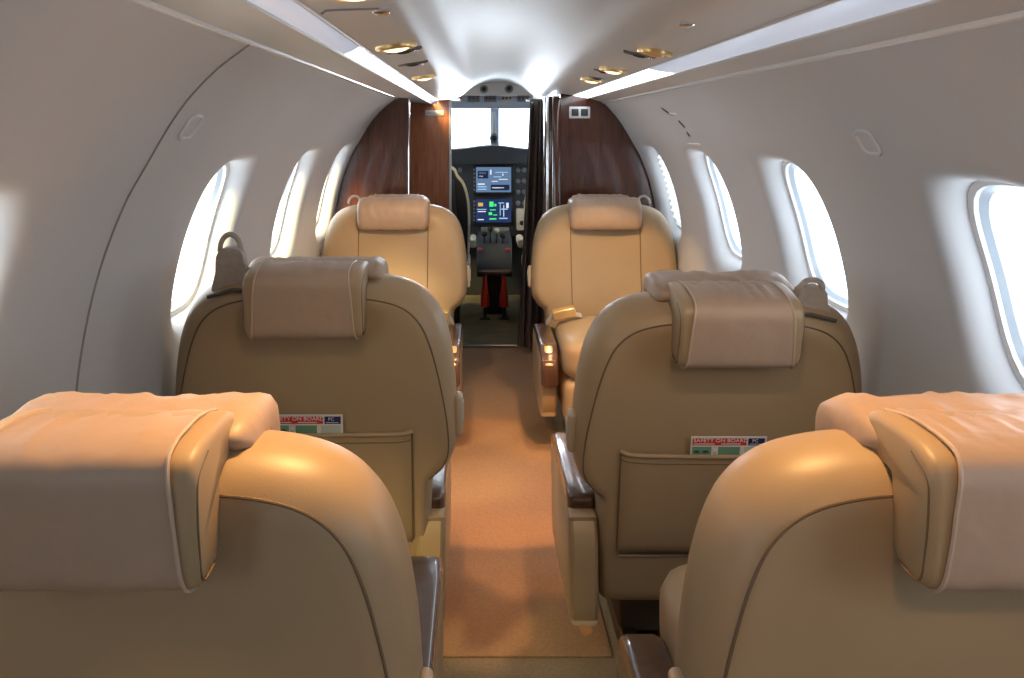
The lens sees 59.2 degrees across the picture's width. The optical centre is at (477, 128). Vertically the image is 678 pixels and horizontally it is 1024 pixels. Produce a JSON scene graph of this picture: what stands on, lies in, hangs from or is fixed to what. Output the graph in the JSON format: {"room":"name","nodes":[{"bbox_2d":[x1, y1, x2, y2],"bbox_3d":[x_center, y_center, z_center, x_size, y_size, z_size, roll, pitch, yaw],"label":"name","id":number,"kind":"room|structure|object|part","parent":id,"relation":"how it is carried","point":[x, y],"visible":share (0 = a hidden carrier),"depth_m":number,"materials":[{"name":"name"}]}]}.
{"room":"aircraft cabin","nodes":[
{"label":"aircraft cabin","id":0,"kind":"room"},
{"bbox_2d":[0,0,394,420],"bbox_3d":[-0.511,0.493,1.810,0.330,1.253,5.620,0,0,0],"label":"wall","id":1,"kind":"structure","parent":0,"point":[89,89],"depth_m":1.33,"materials":[{"name":"plastic"}]},
{"bbox_2d":[75,44,249,391],"bbox_3d":[-0.484,0.480,1.380,0.278,1.229,0.004,0,0,0],"label":"trim","id":2,"kind":"structure","parent":1,"relation":"attached to","point":[248,45],"depth_m":1.38,"materials":[{"name":"grey plastic"}]},
{"bbox_2d":[178,114,203,140],"bbox_3d":[-0.474,-0.003,1.485,0.030,0.043,0.069,0,0,0],"label":"cover","id":3,"kind":"object","parent":1,"relation":"attached to","point":[191,126],"visible":1,"depth_m":1.48,"materials":[{"name":"white plastic"}]},
{"bbox_3d":[-0.474,-0.003,1.485,0.022,0.035,0.058,0,0,0],"label":"lid","id":4,"kind":"part","parent":3,"relation":"part of","materials":[{"name":"plastic"}]},
{"bbox_2d":[171,163,229,316],"bbox_3d":[-0.637,0.236,1.990,0.127,0.346,0.349,0,0,0],"label":"window","id":5,"kind":"structure","parent":1,"relation":"in","point":[185,291],"depth_m":2.14,"materials":[{"name":"white glass"}]},
{"bbox_2d":[129,0,397,98],"bbox_3d":[-0.346,-0.133,1.424,0.012,0.012,4.848,0,0,0],"label":"trim","id":6,"kind":"structure","parent":1,"relation":"attached to","point":[146,3],"depth_m":1.25,"materials":[{"name":"white plastic"}]},
{"bbox_2d":[270,158,300,255],"bbox_3d":[-0.637,0.236,2.850,0.127,0.346,0.349,0,0,0],"label":"window","id":7,"kind":"structure","parent":1,"relation":"in","point":[283,203],"depth_m":3.01,"materials":[{"name":"white glass"}]},
{"bbox_2d":[316,166,331,224],"bbox_3d":[-0.637,0.236,3.600,0.127,0.346,0.349,0,0,0],"label":"window","id":8,"kind":"structure","parent":1,"relation":"in","point":[321,199],"depth_m":3.76,"materials":[{"name":"white glass"}]},
{"bbox_2d":[410,100,448,209],"bbox_3d":[-0.374,0.483,4.620,0.452,1.274,0.040,0,0,0],"label":"wall","id":9,"kind":"structure","parent":0,"point":[429,135],"depth_m":4.60,"materials":[{"name":"red wood"}]},
{"bbox_2d":[425,110,443,115],"bbox_3d":[-0.222,-0.082,4.595,0.094,0.026,0.008,0,0,0],"label":"door sign","id":10,"kind":"object","parent":9,"relation":"attached to","point":[427,112],"visible":1,"depth_m":4.59,"materials":[{"name":"white plastic"}]},
{"bbox_2d":[449,100,451,211],"bbox_3d":[-0.142,0.480,4.615,0.012,1.280,0.055,0,0,0],"label":"trim","id":11,"kind":"structure","parent":9,"relation":"attached to","point":[450,102],"depth_m":4.59,"materials":[{"name":"silver metal"}]},
{"bbox_2d":[466,236,522,294],"bbox_3d":[0.095,0.653,6.100,1.400,0.934,0.050,0,0,0],"label":"wall","id":12,"kind":"structure","parent":0,"point":[513,283],"depth_m":6.08,"materials":[{"name":"grey plastic"}]},
{"bbox_2d":[490,109,498,144],"bbox_3d":[0.095,-0.072,6.098,1.422,0.515,0.065,0,0,0],"label":"window frame","id":13,"kind":"structure","parent":12,"relation":"in","point":[496,111],"depth_m":6.07,"materials":[{"name":"grey metal"}]},
{"bbox_2d":[335,94,654,213],"bbox_3d":[0.075,0.482,3.868,1.395,1.276,0.035,0,0,0],"label":"wall","id":14,"kind":"structure","parent":0,"point":[598,155],"depth_m":3.85,"materials":[{"name":"brown wood"}]},
{"bbox_2d":[408,99,409,193],"bbox_3d":[-0.296,0.496,3.869,0.005,1.247,0.043,0,0,0],"label":"trim","id":15,"kind":"structure","parent":14,"relation":"attached to","point":[408,99],"depth_m":3.85,"materials":[{"name":"silver metal"}]},
{"bbox_2d":[543,96,551,322],"bbox_3d":[0.310,0.490,3.905,0.050,1.262,0.070,0,0,0],"label":"trim","id":16,"kind":"structure","parent":14,"relation":"attached to","point":[550,97],"depth_m":3.87,"materials":[{"name":"brown wood"}]},
{"bbox_2d":[546,96,548,211],"bbox_3d":[0.298,0.489,3.855,0.013,1.262,0.013,0,0,0],"label":"trim","id":17,"kind":"structure","parent":14,"relation":"attached to","point":[547,97],"depth_m":3.85,"materials":[{"name":"silver metal"}]},
{"bbox_2d":[552,96,554,207],"bbox_3d":[0.324,0.489,3.855,0.013,1.262,0.013,0,0,0],"label":"trim","id":18,"kind":"structure","parent":14,"relation":"attached to","point":[552,96],"depth_m":3.85,"materials":[{"name":"silver metal"}]},
{"bbox_2d":[553,96,560,207],"bbox_3d":[0.337,0.490,3.880,0.034,1.260,0.090,0,0,0],"label":"trim","id":19,"kind":"structure","parent":14,"relation":"attached to","point":[556,100],"depth_m":3.84,"materials":[{"name":"brown metal"}]},
{"bbox_2d":[569,107,589,117],"bbox_3d":[0.434,-0.071,3.844,0.090,0.050,0.012,0,0,0],"label":"switch plate","id":20,"kind":"object","parent":14,"relation":"attached to","point":[574,112],"visible":1,"depth_m":3.84,"materials":[{"name":"white plastic"}]},
{"bbox_2d":[480,80,536,98],"bbox_3d":[0.075,-0.055,5.390,1.270,0.410,1.500,0,0,0],"label":"ceiling","id":21,"kind":"structure","parent":0,"point":[490,81],"depth_m":5.02,"materials":[{"name":"grey plastic"}]},
{"bbox_2d":[452,95,532,108],"bbox_3d":[0.073,-0.174,5.492,0.520,0.098,0.115,0,0,0],"label":"switch panel","id":22,"kind":"object","parent":21,"relation":"attached to","point":[467,101],"visible":0.7,"depth_m":5.45,"materials":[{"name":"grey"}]},
{"bbox_2d":[467,95,479,101],"bbox_3d":[-0.027,-0.186,5.447,0.075,0.045,0.008,0,0,0],"label":"switch","id":23,"kind":"object","parent":22,"relation":"attached to","point":[470,98],"depth_m":5.44,"materials":[{"name":"grey plastic"}]},
{"bbox_2d":[484,95,495,101],"bbox_3d":[0.073,-0.186,5.447,0.075,0.045,0.008,0,0,0],"label":"switch","id":24,"kind":"object","parent":22,"relation":"attached to","point":[486,98],"depth_m":5.44,"materials":[{"name":"grey plastic"}]},
{"bbox_2d":[500,95,512,101],"bbox_3d":[0.173,-0.186,5.447,0.075,0.045,0.008,0,0,0],"label":"switch","id":25,"kind":"object","parent":22,"relation":"attached to","point":[507,98],"depth_m":5.44,"materials":[{"name":"grey plastic"}]},
{"bbox_2d":[517,95,528,101],"bbox_3d":[0.273,-0.186,5.447,0.075,0.045,0.008,0,0,0],"label":"switch","id":26,"kind":"object","parent":22,"relation":"attached to","point":[520,98],"depth_m":5.44,"materials":[{"name":"grey plastic"}]},
{"bbox_2d":[463,83,531,95],"bbox_3d":[0.100,-0.226,5.109,0.688,0.071,0.041,0,0,0],"label":"header","id":27,"kind":"object","parent":21,"relation":"attached to","point":[488,89],"visible":0.82,"depth_m":5.10,"materials":[{"name":"grey plastic"}]},
{"bbox_2d":[480,85,487,92],"bbox_3d":[0.034,-0.227,5.097,0.047,0.047,0.016,0,0,0],"label":"outlet","id":28,"kind":"object","parent":27,"relation":"attached to","point":[483,88],"depth_m":5.09,"materials":[{"name":"black plastic"}]},
{"bbox_2d":[505,85,512,92],"bbox_3d":[0.176,-0.227,5.097,0.047,0.047,0.016,0,0,0],"label":"outlet","id":29,"kind":"object","parent":27,"relation":"attached to","point":[508,88],"depth_m":5.09,"materials":[{"name":"black plastic"}]},
{"bbox_2d":[443,295,659,677],"bbox_3d":[0.075,1.140,2.750,1.390,0.040,7.500,0,0,0],"label":"floor","id":30,"kind":"structure","parent":0,"point":[453,667],"depth_m":1.90,"materials":[{"name":"carpet"}]},
{"bbox_2d":[0,391,443,677],"bbox_3d":[-0.333,0.696,1.106,0.580,0.847,0.678,0,0,0],"label":"passenger seat","id":31,"kind":"object","parent":30,"relation":"on","point":[144,534],"visible":1,"depth_m":0.85,"materials":[{"name":"beige leather"}]},
{"bbox_3d":[-0.054,0.595,0.915,0.018,0.086,0.039,0,0,0],"label":"recline handle","id":32,"kind":"part","parent":31,"relation":"part of","materials":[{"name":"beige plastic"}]},
{"bbox_3d":[-0.080,0.814,1.118,0.057,0.353,0.489,0,0,0],"label":"armrest","id":33,"kind":"part","parent":31,"relation":"part of","materials":[{"name":"beige leather"}]},
{"bbox_2d":[175,232,463,621],"bbox_3d":[-0.318,0.661,2.002,0.583,0.919,0.709,0,0,0],"label":"passenger seat","id":34,"kind":"object","parent":30,"relation":"on","point":[355,339],"visible":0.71,"depth_m":1.75,"materials":[{"name":"beige leather"}]},
{"bbox_2d":[279,414,342,432],"bbox_3d":[-0.336,0.600,1.754,0.145,0.090,0.013,0,0,0],"label":"card","id":35,"kind":"object","parent":34,"relation":"in","point":[295,423],"visible":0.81,"depth_m":1.75,"materials":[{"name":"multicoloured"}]},
{"bbox_2d":[280,425,288,431],"bbox_3d":[-0.387,0.611,1.755,0.037,0.068,0.009,0,0,0],"label":"picture","id":36,"kind":"object","parent":35,"relation":"attached to","point":[282,427],"depth_m":1.75,"materials":[{"name":"green paper"}]},
{"bbox_2d":[295,425,316,432],"bbox_3d":[-0.334,0.611,1.755,0.042,0.068,0.009,0,0,0],"label":"picture","id":37,"kind":"object","parent":35,"relation":"attached to","point":[298,428],"depth_m":1.75,"materials":[{"name":"green paper"}]},
{"bbox_2d":[321,425,340,432],"bbox_3d":[-0.286,0.611,1.755,0.038,0.068,0.009,0,0,0],"label":"picture","id":38,"kind":"object","parent":35,"relation":"attached to","point":[324,428],"depth_m":1.75,"materials":[{"name":"grey paper"}]},
{"bbox_3d":[-0.096,0.881,2.028,0.057,0.219,0.489,0,0,0],"label":"armrest","id":39,"kind":"part","parent":34,"relation":"part of","materials":[{"name":"beige leather"}]},
{"bbox_3d":[-0.040,0.572,1.813,0.018,0.086,0.042,0,0,0],"label":"recline handle","id":40,"kind":"part","parent":34,"relation":"part of","materials":[{"name":"beige plastic"}]},
{"bbox_2d":[322,194,470,391],"bbox_3d":[-0.319,0.688,3.322,0.580,0.864,0.715,0,0,0],"label":"passenger seat","id":41,"kind":"object","parent":30,"relation":"on","point":[420,241],"visible":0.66,"depth_m":3.45,"materials":[{"name":"beige leather"}]},
{"bbox_3d":[-0.325,0.616,3.489,0.567,0.656,0.216,0,0,0],"label":"backrest","id":42,"kind":"part","parent":41,"relation":"part of","materials":[{"name":"beige leather"}]},
{"bbox_3d":[-0.087,0.775,3.068,0.030,0.064,0.053,0,0,0],"label":"release lever","id":43,"kind":"part","parent":41,"relation":"part of","materials":[{"name":"gold metal"}]},
{"bbox_3d":[-0.088,0.881,3.292,0.057,0.219,0.489,0,0,0],"label":"armrest","id":44,"kind":"part","parent":41,"relation":"part of","materials":[{"name":"brown wood"}]},
{"bbox_3d":[-0.040,0.575,3.511,0.018,0.086,0.043,0,0,0],"label":"recline handle","id":45,"kind":"part","parent":41,"relation":"part of","materials":[{"name":"beige plastic"}]},
{"bbox_2d":[452,166,475,322],"bbox_3d":[-0.245,0.659,5.247,0.470,0.923,0.546,0,0,0],"label":"seat","id":46,"kind":"object","parent":30,"relation":"on","point":[460,198],"visible":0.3,"depth_m":5.01,"materials":[{"name":"black leather"}]},
{"bbox_3d":[-0.245,0.980,5.260,0.280,0.280,0.300,0,0,0],"label":"seat","id":47,"kind":"part","parent":46,"relation":"part of","materials":[{"name":"black plastic"}]},
{"bbox_3d":[-0.245,0.486,5.045,0.377,0.553,0.090,0,0,0],"label":"backrest","id":48,"kind":"part","parent":46,"relation":"part of","materials":[{"name":"leather"}]},
{"bbox_3d":[-0.030,0.650,5.220,0.040,0.050,0.260,0,0,0],"label":"armrest","id":49,"kind":"part","parent":46,"relation":"part of","materials":[{"name":"white leather"}]},
{"bbox_2d":[480,274,489,319],"bbox_3d":[0.041,0.985,5.280,0.053,0.272,0.052,0,0,44],"label":"bottle","id":50,"kind":"object","parent":30,"relation":"on","point":[484,294],"visible":1,"depth_m":5.27,"materials":[{"name":"red paint"}]},
{"bbox_2d":[477,226,511,313],"bbox_3d":[0.098,0.852,5.513,0.210,0.536,0.394,0,0,0],"label":"pedestal","id":51,"kind":"object","parent":30,"relation":"on","point":[494,248],"visible":0.94,"depth_m":5.40,"materials":[{"name":"grey plastic"}]},
{"bbox_2d":[463,343,532,347],"bbox_3d":[0.000,1.110,4.605,0.720,0.024,0.050,0,0,0],"label":"trim","id":52,"kind":"structure","parent":30,"relation":"on","point":[465,345],"depth_m":4.58,"materials":[{"name":"silver metal"}]},
{"bbox_2d":[499,274,508,319],"bbox_3d":[0.152,0.985,5.280,0.053,0.272,0.052,0,0,44],"label":"bottle","id":53,"kind":"object","parent":30,"relation":"on","point":[503,298],"visible":1,"depth_m":5.27,"materials":[{"name":"red paint"}]},
{"bbox_2d":[516,201,524,263],"bbox_3d":[0.460,0.659,5.247,0.470,0.923,0.546,0,0,0],"label":"seat","id":54,"kind":"object","parent":30,"relation":"on","point":[519,238],"visible":0.09,"depth_m":5.11,"materials":[{"name":"beige leather"}]},
{"bbox_3d":[0.245,0.650,5.220,0.040,0.050,0.260,0,0,0],"label":"armrest","id":55,"kind":"part","parent":54,"relation":"part of","materials":[{"name":"white leather"}]},
{"bbox_2d":[443,348,611,656],"bbox_3d":[0.085,1.117,3.252,0.400,0.006,2.695,0,0,0],"label":"carpet","id":56,"kind":"object","parent":30,"relation":"on","point":[505,595],"visible":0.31,"depth_m":2.51,"materials":[{"name":"brown carpet"}]},
{"bbox_2d":[527,193,676,431],"bbox_3d":[0.483,0.688,3.323,0.582,0.864,0.717,0,0,0],"label":"passenger seat","id":57,"kind":"object","parent":30,"relation":"on","point":[590,252],"visible":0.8,"depth_m":3.43,"materials":[{"name":"beige leather"}]},
{"bbox_3d":[0.203,0.575,3.511,0.018,0.086,0.043,0,0,0],"label":"recline handle","id":58,"kind":"part","parent":57,"relation":"part of","materials":[{"name":"beige plastic"}]},
{"bbox_3d":[0.242,0.881,3.292,0.057,0.219,0.489,0,0,0],"label":"armrest","id":59,"kind":"part","parent":57,"relation":"part of","materials":[{"name":"beige leather"}]},
{"bbox_3d":[0.241,0.775,3.068,0.030,0.064,0.053,0,0,0],"label":"release lever","id":60,"kind":"part","parent":57,"relation":"part of","materials":[{"name":"gold metal"}]},
{"bbox_2d":[555,315,596,378],"bbox_3d":[0.489,0.775,3.195,0.415,0.186,0.460,0,0,0],"label":"seat cushion","id":61,"kind":"object","parent":57,"relation":"on","point":[570,330],"depth_m":3.09,"materials":[{"name":"beige leather"}]},
{"bbox_3d":[0.489,0.616,3.489,0.567,0.656,0.216,0,0,0],"label":"backrest","id":62,"kind":"part","parent":57,"relation":"part of","materials":[{"name":"beige leather"}]},
{"bbox_2d":[551,269,861,640],"bbox_3d":[0.465,0.700,1.970,0.580,0.841,0.769,0,0,0],"label":"passenger seat","id":63,"kind":"object","parent":30,"relation":"on","point":[740,352],"visible":0.77,"depth_m":1.72,"materials":[{"name":"beige leather"}]},
{"bbox_3d":[0.185,0.596,1.784,0.018,0.087,0.050,0,0,0],"label":"recline handle","id":64,"kind":"part","parent":63,"relation":"part of","materials":[{"name":"beige leather"}]},
{"bbox_3d":[0.211,0.881,2.028,0.057,0.219,0.489,0,0,0],"label":"armrest","id":65,"kind":"part","parent":63,"relation":"part of","materials":[{"name":"beige leather"}]},
{"bbox_3d":[0.471,1.030,2.100,0.340,0.090,0.360,0,0,0],"label":"seat","id":66,"kind":"part","parent":63,"relation":"part of","materials":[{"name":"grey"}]},
{"bbox_2d":[690,436,766,454],"bbox_3d":[0.479,0.631,1.729,0.145,0.088,0.024,0,0,0],"label":"card","id":67,"kind":"object","parent":63,"relation":"in","point":[700,445],"visible":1,"depth_m":1.72,"materials":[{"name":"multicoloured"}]},
{"bbox_2d":[692,447,711,454],"bbox_3d":[0.428,0.641,1.731,0.037,0.067,0.017,0,0,0],"label":"picture","id":68,"kind":"object","parent":67,"relation":"attached to","point":[695,450],"depth_m":1.72,"materials":[{"name":"green paper"}]},
{"bbox_2d":[718,447,739,454],"bbox_3d":[0.481,0.641,1.731,0.042,0.067,0.017,0,0,0],"label":"picture","id":69,"kind":"object","parent":67,"relation":"attached to","point":[721,450],"depth_m":1.72,"materials":[{"name":"green paper"}]},
{"bbox_2d":[744,447,753,452],"bbox_3d":[0.529,0.641,1.731,0.038,0.067,0.017,0,0,0],"label":"picture","id":70,"kind":"object","parent":67,"relation":"attached to","point":[746,449],"depth_m":1.72,"materials":[{"name":"grey"}]},
{"bbox_2d":[617,391,1023,677],"bbox_3d":[0.483,0.696,1.106,0.580,0.848,0.679,0,0,0],"label":"passenger seat","id":71,"kind":"object","parent":30,"relation":"on","point":[884,539],"visible":1,"depth_m":0.85,"materials":[{"name":"beige leather"}]},
{"bbox_3d":[0.237,0.875,1.118,0.057,0.229,0.489,0,0,0],"label":"armrest","id":72,"kind":"part","parent":71,"relation":"part of","materials":[{"name":"beige leather"}]},
{"bbox_2d":[659,564,686,663],"bbox_3d":[0.489,0.740,1.215,0.440,0.186,0.460,0,0,0],"label":"seat cushion","id":73,"kind":"object","parent":71,"relation":"on","point":[671,589],"depth_m":1.31,"materials":[{"name":"beige leather"}]},
{"bbox_3d":[0.203,0.595,0.915,0.018,0.086,0.039,0,0,0],"label":"recline handle","id":74,"kind":"part","parent":71,"relation":"part of","materials":[{"name":"beige plastic"}]},
{"bbox_2d":[149,0,1023,104],"bbox_3d":[0.094,-0.183,1.810,0.882,0.139,5.620,0,0,0],"label":"ceiling","id":75,"kind":"structure","parent":0,"point":[544,48],"depth_m":1.60,"materials":[{"name":"plastic"}]},
{"bbox_2d":[248,0,437,103],"bbox_3d":[-0.220,-0.142,1.735,0.041,0.036,5.470,0,0,0],"label":"recessed light","id":76,"kind":"object","parent":75,"relation":"in","point":[288,11],"visible":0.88,"depth_m":1.30,"materials":[{"name":"white plastic"}]},
{"bbox_2d":[331,0,362,0],"bbox_3d":[-0.130,-0.151,0.980,0.070,0.023,0.060,0,0,0],"label":"recessed light","id":77,"kind":"object","parent":75,"relation":"in","point":[331,0],"visible":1,"depth_m":0.98,"materials":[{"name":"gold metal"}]},
{"bbox_2d":[321,8,378,14],"bbox_3d":[-0.157,-0.148,1.119,0.074,0.013,0.024,0,0,-23],"label":"joint","id":78,"kind":"object","parent":75,"relation":"attached to","point":[351,9],"visible":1,"depth_m":1.11,"materials":[{"name":"grey"}]},
{"bbox_2d":[372,8,389,14],"bbox_3d":[-0.126,-0.152,1.165,0.024,0.008,0.024,0,0,0],"label":"fastener","id":79,"kind":"object","parent":75,"relation":"attached to","point":[383,11],"visible":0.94,"depth_m":1.16,"materials":[{"name":"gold metal"}]},
{"bbox_2d":[375,40,416,52],"bbox_3d":[-0.147,-0.148,1.609,0.075,0.023,0.060,0,0,0],"label":"recessed light","id":80,"kind":"object","parent":75,"relation":"in","point":[396,47],"visible":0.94,"depth_m":1.59,"materials":[{"name":"gold metal"}]},
{"bbox_3d":[-0.146,-0.144,1.609,0.046,0.014,0.037,-8,0,0],"label":"bulb","id":81,"kind":"part","parent":80,"relation":"part of","materials":[{"name":"white glass"}]},
{"bbox_2d":[386,46,421,54],"bbox_3d":[-0.141,-0.151,1.720,0.070,0.018,0.030,0,0,0],"label":"ceiling vent","id":82,"kind":"object","parent":75,"relation":"in","point":[415,49],"visible":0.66,"depth_m":1.71,"materials":[{"name":"silver metal"}]},
{"bbox_2d":[398,60,427,66],"bbox_3d":[-0.148,-0.150,2.045,0.070,0.017,0.030,0,0,0],"label":"ceiling vent","id":83,"kind":"object","parent":75,"relation":"in","point":[424,61],"visible":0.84,"depth_m":2.04,"materials":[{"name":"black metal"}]},
{"bbox_2d":[412,74,435,80],"bbox_3d":[-0.152,-0.147,2.537,0.070,0.022,0.060,0,0,0],"label":"recessed light","id":84,"kind":"object","parent":75,"relation":"in","point":[423,77],"visible":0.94,"depth_m":2.52,"materials":[{"name":"gold metal"}]},
{"bbox_2d":[517,99,542,348],"bbox_3d":[0.278,0.469,4.500,0.166,1.242,0.075,0,0,0],"label":"curtain","id":85,"kind":"object","parent":75,"relation":"hanging from","point":[530,312],"visible":0.59,"depth_m":4.50,"materials":[{"name":"fabric"}]},
{"bbox_3d":[0.285,-0.146,4.500,0.090,0.011,0.012,0,0,0],"label":"rail","id":86,"kind":"part","parent":85,"relation":"part of","materials":[{"name":"silver metal"}]},
{"bbox_2d":[580,77,602,82],"bbox_3d":[0.347,-0.150,2.739,0.070,0.022,0.060,0,0,0],"label":"recessed light","id":87,"kind":"object","parent":75,"relation":"in","point":[589,80],"visible":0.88,"depth_m":2.72,"materials":[{"name":"gold metal"}]},
{"bbox_2d":[589,76,604,80],"bbox_3d":[0.351,-0.150,2.651,0.050,0.018,0.020,0,0,0],"label":"ceiling vent","id":88,"kind":"object","parent":75,"relation":"in","point":[594,78],"visible":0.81,"depth_m":2.65,"materials":[{"name":"silver metal"}]},
{"bbox_2d":[599,66,626,73],"bbox_3d":[0.344,-0.150,2.290,0.070,0.023,0.060,0,0,0],"label":"recessed light","id":89,"kind":"object","parent":75,"relation":"in","point":[609,70],"visible":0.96,"depth_m":2.27,"materials":[{"name":"gold metal"}]},
{"bbox_2d":[623,50,656,59],"bbox_3d":[0.334,-0.153,1.852,0.070,0.022,0.030,0,0,0],"label":"ceiling vent","id":90,"kind":"object","parent":75,"relation":"in","point":[635,54],"visible":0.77,"depth_m":1.85,"materials":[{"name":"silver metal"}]},
{"bbox_2d":[637,47,672,57],"bbox_3d":[0.344,-0.150,1.750,0.070,0.023,0.060,0,0,0],"label":"recessed light","id":91,"kind":"object","parent":75,"relation":"in","point":[651,52],"visible":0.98,"depth_m":1.73,"materials":[{"name":"gold metal"}]},
{"bbox_3d":[0.343,-0.147,1.750,0.043,0.014,0.037,8,0,0],"label":"bulb","id":92,"kind":"part","parent":91,"relation":"part of","materials":[{"name":"gold metal"}]},
{"bbox_2d":[679,21,694,27],"bbox_3d":[0.313,-0.156,1.347,0.024,0.008,0.024,0,0,0],"label":"fastener","id":93,"kind":"object","parent":75,"relation":"attached to","point":[684,24],"visible":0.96,"depth_m":1.34,"materials":[{"name":"silver metal"}]},
{"bbox_2d":[573,0,931,97],"bbox_3d":[0.436,-0.146,1.735,0.076,0.037,5.470,0,0,0],"label":"recessed light","id":94,"kind":"object","parent":75,"relation":"in","point":[844,12],"visible":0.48,"depth_m":1.31,"materials":[{"name":"white plastic"}]},
{"bbox_2d":[604,19,1023,396],"bbox_3d":[0.681,0.503,1.810,0.292,1.234,5.620,0,0,0],"label":"wall","id":95,"kind":"structure","parent":0,"point":[945,113],"depth_m":1.56,"materials":[{"name":"plastic"}]},
{"bbox_2d":[657,152,680,229],"bbox_3d":[0.788,0.236,3.580,0.127,0.346,0.349,0,0,0],"label":"window","id":96,"kind":"structure","parent":95,"relation":"in","point":[669,185],"depth_m":3.66,"materials":[{"name":"white glass"}]},
{"bbox_2d":[687,143,700,145],"bbox_3d":[0.656,0.047,2.734,0.007,0.011,0.158,0,0,1],"label":"placard","id":97,"kind":"object","parent":95,"relation":"attached to","point":[688,144],"visible":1,"depth_m":2.73,"materials":[{"name":"white plastic"}]},
{"bbox_2d":[704,153,741,260],"bbox_3d":[0.788,0.236,2.800,0.127,0.346,0.349,0,0,0],"label":"window","id":98,"kind":"structure","parent":95,"relation":"in","point":[731,235],"depth_m":2.95,"materials":[{"name":"white glass"}]},
{"bbox_2d":[602,10,1023,103],"bbox_3d":[0.535,-0.114,1.424,0.012,0.012,4.848,0,0,0],"label":"trim","id":99,"kind":"structure","parent":95,"relation":"attached to","point":[1017,15],"depth_m":1.21,"materials":[{"name":"white plastic"}]},
{"bbox_2d":[782,161,847,312],"bbox_3d":[0.788,0.236,2.050,0.127,0.346,0.349,0,0,0],"label":"window","id":100,"kind":"structure","parent":95,"relation":"in","point":[792,174],"depth_m":2.20,"materials":[{"name":"white glass"}]},
{"bbox_2d":[853,129,882,155],"bbox_3d":[0.639,0.022,1.475,0.029,0.044,0.069,0,0,0],"label":"panel","id":101,"kind":"object","parent":95,"relation":"attached to","point":[868,143],"visible":1,"depth_m":1.47,"materials":[{"name":"white plastic"}]},
{"bbox_3d":[0.639,0.022,1.475,0.021,0.035,0.058,0,0,0],"label":"lid","id":102,"kind":"part","parent":101,"relation":"part of","materials":[{"name":"plastic"}]},
{"bbox_2d":[967,180,1023,387],"bbox_3d":[0.788,0.236,1.220,0.127,0.346,0.349,0,0,0],"label":"window","id":103,"kind":"structure","parent":95,"relation":"in","point":[984,198],"depth_m":1.37,"materials":[{"name":"white plastic"}]},
{"bbox_3d":[0.712,0.620,5.380,0.122,1.000,1.520,0,0,0],"label":"wall","id":104,"kind":"structure","parent":0,"visible":0},
{"bbox_2d":[452,145,527,235],"bbox_3d":[0.090,0.429,5.825,1.202,0.650,0.390,0,0,0],"label":"panel","id":105,"kind":"object","parent":104,"relation":"attached to","point":[494,176],"visible":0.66,"depth_m":5.78,"materials":[{"name":"grey plastic"}]},
{"bbox_3d":[0.100,0.525,5.778,0.226,0.148,0.003,0,0,0],"label":"display glass","id":106,"kind":"part","parent":105,"relation":"part of","materials":[{"name":"black"}]},
{"bbox_3d":[0.100,0.325,5.778,0.226,0.161,0.003,0,0,0],"label":"display glass","id":107,"kind":"part","parent":105,"relation":"part of","materials":[{"name":"black"}]},
{"bbox_2d":[490,112,497,142],"bbox_3d":[0.106,-0.010,5.970,0.057,0.210,0.096,0,0,0],"label":"standby compass","id":108,"kind":"object","parent":105,"relation":"on","point":[493,137],"visible":1,"depth_m":5.94,"materials":[{"name":"grey plastic"}]},
{"bbox_3d":[0.106,-0.041,5.978,0.023,0.148,0.079,0,0,0],"label":"stem","id":109,"kind":"part","parent":108,"relation":"part of","materials":[{"name":"grey plastic"}]},
{"bbox_2d":[490,133,497,142],"bbox_3d":[0.106,0.059,5.950,0.057,0.070,0.048,0,0,0],"label":"bowl","id":110,"kind":"object","parent":108,"relation":"on","point":[493,137],"depth_m":5.93,"materials":[{"name":"grey plastic"}]}
]}

